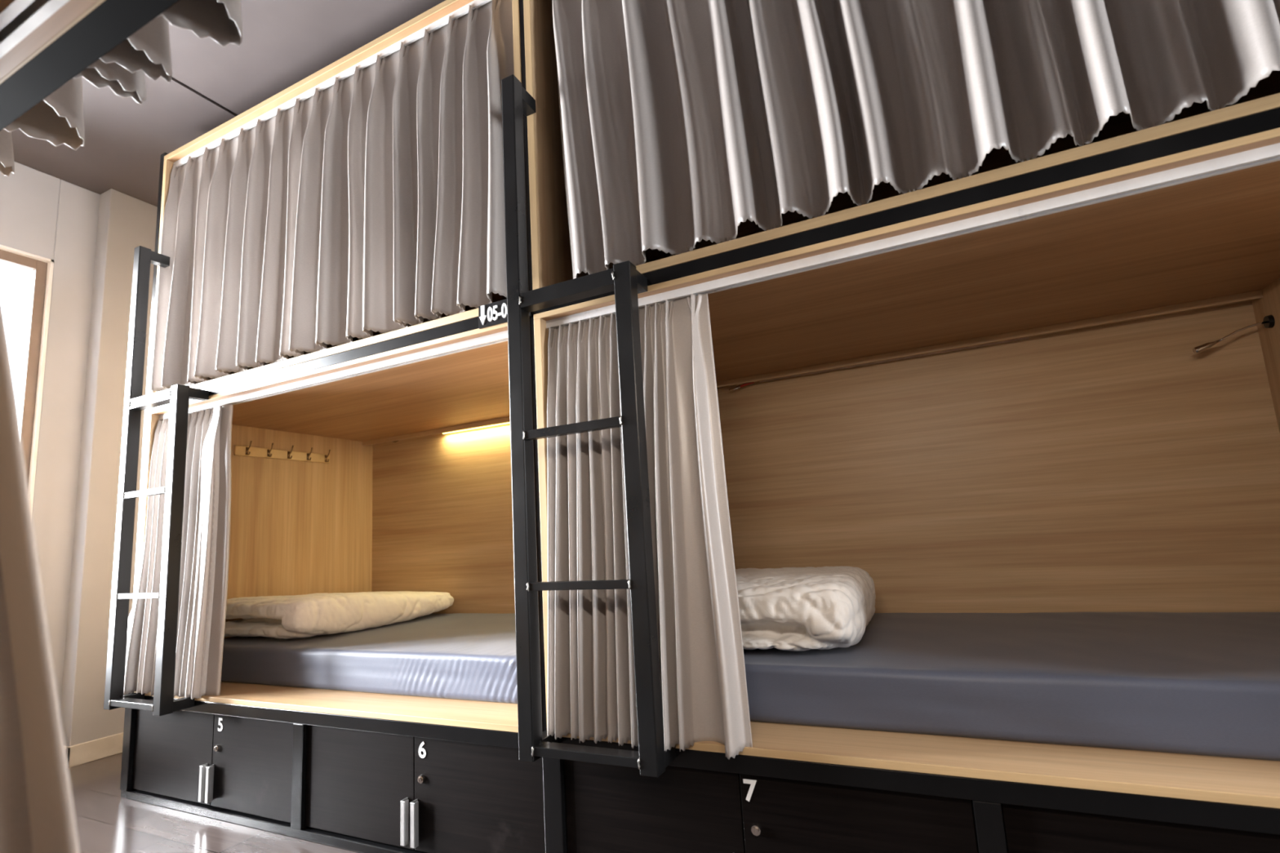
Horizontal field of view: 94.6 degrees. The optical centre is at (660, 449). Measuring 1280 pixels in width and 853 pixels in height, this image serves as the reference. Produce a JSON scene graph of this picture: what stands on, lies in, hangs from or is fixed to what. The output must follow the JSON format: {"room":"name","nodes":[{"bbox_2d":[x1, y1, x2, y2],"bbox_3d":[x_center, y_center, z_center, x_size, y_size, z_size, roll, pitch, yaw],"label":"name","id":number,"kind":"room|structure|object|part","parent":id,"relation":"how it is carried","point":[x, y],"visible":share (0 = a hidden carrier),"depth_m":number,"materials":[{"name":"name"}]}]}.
{"room":"dormitory","nodes":[
{"label":"dormitory","id":0,"kind":"room"},
{"bbox_2d":[0,161,157,746],"bbox_3d":[-3.432,-0.010,2.590,0.270,3.100,4.100,-7,-9,24],"label":"wall","id":1,"kind":"structure","parent":0,"point":[91,238],"depth_m":3.16,"materials":[{"name":"paint"}]},
{"bbox_2d":[0,244,53,511],"bbox_3d":[-3.626,0.020,2.234,0.160,2.285,1.800,-7,-9,24],"label":"window","id":2,"kind":"structure","parent":1,"relation":"in","point":[41,268],"depth_m":3.09,"materials":[{"name":"white paint"}]},
{"bbox_2d":[65,732,123,768],"bbox_3d":[-3.152,1.491,2.597,0.134,0.100,3.150,-7,-9,24],"label":"baseboard","id":3,"kind":"structure","parent":1,"relation":"attached to","point":[95,749],"depth_m":3.01,"materials":[{"name":"beige wood"}]},
{"bbox_2d":[67,752,360,852],"bbox_3d":[0.192,1.132,0.796,8.400,0.100,4.100,-7,-9,24],"label":"floor","id":4,"kind":"structure","parent":0,"point":[106,821],"depth_m":2.19,"materials":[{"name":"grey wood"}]},
{"bbox_2d":[0,0,179,130],"bbox_3d":[-1.253,-0.408,0.289,4.437,2.980,1.319,-7,-9,24],"label":"frame","id":5,"kind":"object","parent":4,"relation":"on","point":[112,22],"visible":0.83,"depth_m":0.80,"materials":[{"name":"black paint"}]},
{"bbox_2d":[0,0,105,84],"bbox_3d":[-0.238,-0.092,-0.207,2.182,1.251,1.220,-7,-9,24],"label":"pod","id":6,"kind":"object","parent":5,"relation":"on","point":[27,27],"visible":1,"depth_m":0.74,"materials":[{"name":"brown wood"}]},
{"bbox_3d":[-0.040,-0.624,0.388,2.130,0.024,0.028,-7,-9,24],"label":"curtain rail","id":7,"kind":"part","parent":6,"relation":"part of","materials":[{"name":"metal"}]},
{"bbox_2d":[0,296,79,852],"bbox_3d":[-0.644,0.049,0.583,0.750,1.204,0.046,-7,-9,25],"label":"curtain","id":8,"kind":"object","parent":6,"relation":"hanging from","point":[37,811],"visible":1,"depth_m":0.51,"materials":[{"name":"white fabric"}]},
{"bbox_3d":[-2.301,-1.118,0.857,2.149,1.241,1.220,-7,-9,24],"label":"pod","id":9,"kind":"object","parent":5,"relation":"attached to","visible":0},
{"bbox_2d":[0,128,14,176],"bbox_3d":[-2.079,-1.025,1.500,2.004,1.186,0.212,-7,-9,24],"label":"curtain","id":10,"kind":"object","parent":9,"relation":"hanging from","point":[6,155],"visible":0.45,"depth_m":1.12,"materials":[{"name":"white fabric"}]},
{"bbox_3d":[-0.317,-1.365,-0.028,2.182,1.241,1.220,-7,-9,24],"label":"pod","id":11,"kind":"object","parent":5,"relation":"in","visible":0},
{"bbox_2d":[3,0,242,150],"bbox_3d":[-0.139,-1.268,0.627,2.321,1.186,0.197,-7,-9,24],"label":"curtain","id":12,"kind":"object","parent":11,"relation":"hanging from","point":[58,119],"visible":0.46,"depth_m":0.93,"materials":[{"name":"white fabric"}]},
{"bbox_2d":[132,709,293,822],"bbox_3d":[-1.582,1.262,2.752,1.059,0.338,1.012,-7,-9,24],"label":"locker","id":13,"kind":"object","parent":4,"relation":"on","point":[244,765],"visible":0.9,"depth_m":2.28,"materials":[{"name":"brown laminate"}]},
{"bbox_3d":[-2.003,1.242,2.428,0.556,0.338,0.017,-7,-9,24],"label":"door","id":14,"kind":"part","parent":13,"relation":"part of","materials":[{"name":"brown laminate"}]},
{"bbox_3d":[-1.772,1.291,2.292,0.020,0.130,0.028,-7,-9,24],"label":"handle","id":15,"kind":"part","parent":13,"relation":"part of","materials":[{"name":"metal"}]},
{"bbox_3d":[-1.734,1.287,2.275,0.020,0.130,0.028,-7,-9,24],"label":"handle","id":16,"kind":"part","parent":13,"relation":"part of","materials":[{"name":"metal"}]},
{"bbox_3d":[-1.523,1.182,2.214,0.496,0.338,0.017,-7,-9,24],"label":"door","id":17,"kind":"part","parent":13,"relation":"part of","materials":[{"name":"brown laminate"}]},
{"bbox_2d":[120,0,1279,852],"bbox_3d":[-0.118,-0.180,2.400,4.437,2.980,1.275,-7,-9,24],"label":"frame","id":18,"kind":"object","parent":4,"relation":"on","point":[987,796],"visible":0.38,"depth_m":1.51,"materials":[{"name":"black paint"}]},
{"bbox_3d":[-2.286,1.277,2.546,0.055,0.348,0.035,-7,-9,24],"label":"divider post","id":19,"kind":"part","parent":18,"relation":"part of","materials":[{"name":"black paint"}]},
{"bbox_3d":[-2.367,0.005,2.734,0.040,2.980,0.040,-7,-9,24],"label":"post","id":20,"kind":"part","parent":18,"relation":"part of","materials":[{"name":"black metal"}]},
{"bbox_2d":[103,245,208,715],"bbox_3d":[-2.134,0.053,2.527,0.410,2.010,0.124,-7,-9,24],"label":"ladder","id":21,"kind":"object","parent":18,"relation":"attached to","point":[178,397],"visible":0.95,"depth_m":2.45,"materials":[{"name":"black metal"}]},
{"bbox_3d":[-2.313,0.070,2.568,0.048,2.010,0.045,-7,-9,24],"label":"rail","id":22,"kind":"part","parent":21,"relation":"part of","materials":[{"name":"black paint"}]},
{"bbox_3d":[-1.964,0.377,2.373,0.050,1.305,0.045,-7,-9,24],"label":"rail","id":23,"kind":"part","parent":21,"relation":"part of","materials":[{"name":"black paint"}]},
{"bbox_3d":[-1.276,1.151,2.096,0.052,0.348,0.035,-7,-9,24],"label":"divider post","id":24,"kind":"part","parent":18,"relation":"part of","materials":[{"name":"black paint"}]},
{"bbox_2d":[134,322,518,732],"bbox_3d":[-1.102,0.380,2.759,2.149,1.251,1.220,-7,-9,24],"label":"pod","id":25,"kind":"object","parent":18,"relation":"on","point":[428,509],"depth_m":3.25,"materials":[{"name":"brown wood"}]},
{"bbox_2d":[123,404,233,699],"bbox_3d":[-2.103,0.418,2.539,0.658,1.211,0.102,-7,-9,24],"label":"curtain","id":26,"kind":"object","parent":25,"relation":"hanging from","point":[206,513],"visible":0.7,"depth_m":2.49,"materials":[{"name":"white fabric"}]},
{"bbox_3d":[-2.064,0.499,3.190,0.026,1.216,1.216,-7,-9,24],"label":"panel","id":27,"kind":"part","parent":25,"relation":"part of","materials":[{"name":"brown wood"}]},
{"bbox_2d":[234,440,330,463],"bbox_3d":[-2.053,0.013,3.251,0.054,0.076,0.525,-7,-9,24],"label":"coat rack","id":28,"kind":"object","parent":25,"relation":"attached to","point":[243,451],"visible":1,"depth_m":3.23,"materials":[{"name":"brown wood"}]},
{"bbox_3d":[-1.373,-0.268,2.330,2.097,0.024,0.028,-7,-9,24],"label":"curtain rail","id":29,"kind":"part","parent":25,"relation":"part of","materials":[{"name":"white metal"}]},
{"bbox_2d":[221,613,517,703],"bbox_3d":[-1.041,0.908,2.747,2.089,0.156,1.010,-7,-9,24],"label":"mattress","id":30,"kind":"object","parent":25,"relation":"on","point":[468,656],"visible":0.56,"depth_m":2.32,"materials":[{"name":"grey fabric"}]},
{"bbox_2d":[224,591,453,639],"bbox_3d":[-1.646,0.813,3.067,0.711,0.192,0.954,-7,-9,24],"label":"duvet","id":31,"kind":"object","parent":30,"relation":"on","point":[304,615],"visible":0.99,"depth_m":2.71,"materials":[{"name":"white fabric"}]},
{"bbox_3d":[-0.855,0.439,3.297,2.097,1.216,0.030,-7,-9,24],"label":"panel","id":32,"kind":"part","parent":25,"relation":"part of","materials":[{"name":"brown wood"}]},
{"bbox_3d":[-0.906,-0.154,3.341,0.860,0.024,0.042,-7,-9,24],"label":"light strip","id":33,"kind":"part","parent":25,"relation":"part of","materials":[{"name":"white plastic"}]},
{"bbox_2d":[149,0,521,394],"bbox_3d":[-1.180,-0.894,2.938,2.149,1.241,1.220,-7,-9,24],"label":"pod","id":34,"kind":"object","parent":18,"relation":"on","point":[432,20],"visible":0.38,"depth_m":2.40,"materials":[{"name":"brown wood"}]},
{"bbox_3d":[-2.143,-0.775,3.370,0.026,1.188,1.216,-7,-9,24],"label":"panel","id":35,"kind":"part","parent":34,"relation":"part of","materials":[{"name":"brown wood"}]},
{"bbox_2d":[150,0,514,391],"bbox_3d":[-1.449,-0.960,2.400,2.093,1.176,0.109,-7,-9,24],"label":"curtain","id":36,"kind":"object","parent":34,"relation":"hanging from","point":[375,201],"visible":0.95,"depth_m":2.31,"materials":[{"name":"white fabric"}]},
{"bbox_3d":[-1.451,-1.527,2.508,2.097,0.026,0.028,-7,-9,24],"label":"curtain rail","id":37,"kind":"part","parent":34,"relation":"part of","materials":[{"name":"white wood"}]},
{"bbox_3d":[-0.933,-0.834,3.476,2.097,1.188,0.030,-7,-9,24],"label":"panel","id":38,"kind":"part","parent":34,"relation":"part of","materials":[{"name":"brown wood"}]},
{"bbox_3d":[-0.216,-1.015,2.511,0.026,1.188,1.216,-7,-9,24],"label":"panel","id":39,"kind":"part","parent":34,"relation":"part of","materials":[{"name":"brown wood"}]},
{"bbox_2d":[305,724,545,852],"bbox_3d":[-0.588,1.138,2.309,1.028,0.338,1.012,-7,-9,24],"label":"locker","id":40,"kind":"object","parent":18,"relation":"on","point":[427,795],"visible":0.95,"depth_m":1.85,"materials":[{"name":"brown laminate"}]},
{"bbox_3d":[-1.014,1.119,1.988,0.514,0.338,0.017,-7,-9,24],"label":"door","id":41,"kind":"part","parent":40,"relation":"part of","materials":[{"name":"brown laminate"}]},
{"bbox_3d":[-0.802,1.171,1.859,0.020,0.130,0.028,-7,-9,24],"label":"handle","id":42,"kind":"part","parent":40,"relation":"part of","materials":[{"name":"metal"}]},
{"bbox_3d":[-0.764,1.166,1.842,0.020,0.130,0.028,-7,-9,24],"label":"handle","id":43,"kind":"part","parent":40,"relation":"part of","materials":[{"name":"metal"}]},
{"bbox_3d":[-0.548,1.061,1.780,0.506,0.338,0.017,-7,-9,24],"label":"door","id":44,"kind":"part","parent":40,"relation":"part of","materials":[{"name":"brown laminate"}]},
{"bbox_2d":[478,298,531,328],"bbox_3d":[-0.504,-0.447,1.897,0.208,0.077,0.008,-7,-9,24],"label":"sign","id":45,"kind":"object","parent":18,"relation":"attached to","point":[493,313],"visible":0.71,"depth_m":1.91,"materials":[{"name":"black plastic"}]},
{"bbox_3d":[-0.388,-0.241,1.852,0.019,2.980,0.040,-7,-9,24],"label":"post","id":46,"kind":"part","parent":18,"relation":"part of","materials":[{"name":"black metal"}]},
{"bbox_3d":[-0.292,1.029,1.658,0.061,0.348,0.035,-7,-9,24],"label":"divider post","id":47,"kind":"part","parent":18,"relation":"part of","materials":[{"name":"black metal"}]},
{"bbox_2d":[501,74,675,777],"bbox_3d":[-0.229,-0.184,1.677,0.410,2.010,0.124,-7,-9,24],"label":"ladder","id":48,"kind":"object","parent":18,"relation":"attached to","point":[651,758],"visible":1,"depth_m":1.59,"materials":[{"name":"black metal"}]},
{"bbox_3d":[-0.408,-0.168,1.718,0.048,2.010,0.045,-7,-9,24],"label":"rail","id":49,"kind":"part","parent":48,"relation":"part of","materials":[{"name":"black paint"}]},
{"bbox_3d":[-0.059,0.140,1.523,0.050,1.305,0.045,-7,-9,24],"label":"rail","id":50,"kind":"part","parent":48,"relation":"part of","materials":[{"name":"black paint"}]},
{"bbox_2d":[564,759,978,852],"bbox_3d":[0.402,1.015,1.868,1.031,0.338,1.012,-7,-9,24],"label":"locker","id":51,"kind":"object","parent":18,"relation":"on","point":[610,808],"visible":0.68,"depth_m":1.44,"materials":[{"name":"brown laminate"}]},
{"bbox_3d":[-0.027,0.996,1.547,0.512,0.338,0.017,-7,-9,24],"label":"door","id":52,"kind":"part","parent":51,"relation":"part of","materials":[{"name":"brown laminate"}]},
{"bbox_3d":[0.441,0.938,1.339,0.511,0.338,0.017,-7,-9,24],"label":"door","id":53,"kind":"part","parent":51,"relation":"part of","materials":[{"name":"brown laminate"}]},
{"bbox_2d":[523,0,1279,289],"bbox_3d":[0.804,-1.141,2.054,2.182,1.241,1.220,-7,-9,24],"label":"pod","id":54,"kind":"object","parent":18,"relation":"on","point":[551,252],"visible":0.21,"depth_m":1.94,"materials":[{"name":"brown wood"}]},
{"bbox_3d":[-0.173,-1.020,2.492,0.026,1.188,1.216,-7,-9,24],"label":"panel","id":55,"kind":"part","parent":54,"relation":"part of","materials":[{"name":"brown wood"}]},
{"bbox_2d":[552,0,1279,279],"bbox_3d":[0.571,-1.214,1.494,2.067,1.174,0.121,-7,-9,24],"label":"curtain","id":56,"kind":"object","parent":54,"relation":"hanging from","point":[683,122],"visible":0.97,"depth_m":1.52,"materials":[{"name":"white fabric"}]},
{"bbox_3d":[1.051,-1.081,2.592,2.130,1.188,0.030,-7,-9,24],"label":"panel","id":57,"kind":"part","parent":54,"relation":"part of","materials":[{"name":"brown wood"}]},
{"bbox_3d":[1.783,-1.264,1.620,0.026,1.188,1.216,-7,-9,24],"label":"panel","id":58,"kind":"part","parent":54,"relation":"part of","materials":[{"name":"brown wood"}]},
{"bbox_2d":[533,127,1279,808],"bbox_3d":[0.883,0.132,1.874,2.182,1.251,1.220,-7,-9,24],"label":"pod","id":59,"kind":"object","parent":18,"relation":"on","point":[1094,460],"depth_m":2.09,"materials":[{"name":"brown wood"}]},
{"bbox_3d":[-0.095,0.254,2.312,0.026,1.216,1.216,-7,-9,24],"label":"panel","id":60,"kind":"part","parent":59,"relation":"part of","materials":[{"name":"brown wood"}]},
{"bbox_2d":[546,293,752,759],"bbox_3d":[-0.084,0.166,1.631,0.588,1.212,0.116,-7,-9,24],"label":"curtain","id":61,"kind":"object","parent":59,"relation":"hanging from","point":[592,692],"visible":0.79,"depth_m":1.62,"materials":[{"name":"white fabric"}]},
{"bbox_2d":[728,382,754,391],"bbox_3d":[0.377,-0.297,2.745,0.120,0.035,0.016,-6,-8,15],"label":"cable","id":62,"kind":"object","parent":59,"relation":"attached to","point":[734,388],"visible":0.95,"depth_m":2.74,"materials":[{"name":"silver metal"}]},
{"bbox_3d":[0.945,-0.384,2.515,1.080,0.024,0.042,-7,-9,24],"label":"light strip","id":63,"kind":"part","parent":59,"relation":"part of","materials":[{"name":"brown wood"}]},
{"bbox_3d":[0.611,-0.515,1.446,2.130,0.024,0.028,-7,-9,24],"label":"curtain rail","id":64,"kind":"part","parent":59,"relation":"part of","materials":[{"name":"white metal"}]},
{"bbox_3d":[1.130,0.192,2.412,2.130,1.216,0.030,-7,-9,24],"label":"panel","id":65,"kind":"part","parent":59,"relation":"part of","materials":[{"name":"brown wood"}]},
{"bbox_2d":[743,612,1279,760],"bbox_3d":[0.944,0.661,1.863,2.122,0.156,1.007,-7,-9,24],"label":"mattress","id":66,"kind":"object","parent":59,"relation":"on","point":[1196,683],"visible":0.7,"depth_m":1.46,"materials":[{"name":"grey fabric"}]},
{"bbox_2d":[735,566,875,651],"bbox_3d":[0.347,0.541,2.099,0.770,0.216,0.789,-7,-9,24],"label":"duvet","id":67,"kind":"object","parent":66,"relation":"on","point":[793,609],"visible":0.59,"depth_m":1.71,"materials":[{"name":"white fabric"}]},
{"bbox_2d":[1192,315,1275,353],"bbox_3d":[1.929,-0.389,1.994,0.211,0.095,0.044,-7,-9,24],"label":"reading lamp","id":68,"kind":"object","parent":59,"relation":"attached to","point":[1268,322],"visible":1,"depth_m":1.99,"materials":[{"name":"black metal"}]},
{"bbox_3d":[1.862,0.010,1.440,0.026,1.216,1.216,-7,-9,24],"label":"panel","id":69,"kind":"part","parent":59,"relation":"part of","materials":[{"name":"brown wood"}]},
{"bbox_3d":[0.695,0.906,1.218,0.052,0.348,0.035,-7,-9,24],"label":"divider post","id":70,"kind":"part","parent":18,"relation":"part of","materials":[{"name":"black paint"}]},
{"bbox_2d":[1000,803,1279,852],"bbox_3d":[1.371,0.894,1.435,1.002,0.338,1.012,-7,-9,24],"label":"locker","id":71,"kind":"object","parent":18,"relation":"on","point":[1027,829],"visible":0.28,"depth_m":1.15,"materials":[{"name":"brown laminate"}]},
{"bbox_2d":[11,0,445,206],"bbox_3d":[-0.004,-2.030,1.242,8.400,0.100,4.100,-7,-9,24],"label":"ceiling","id":72,"kind":"structure","parent":0,"point":[284,42],"depth_m":2.68,"materials":[{"name":"grey paint"}]}
]}

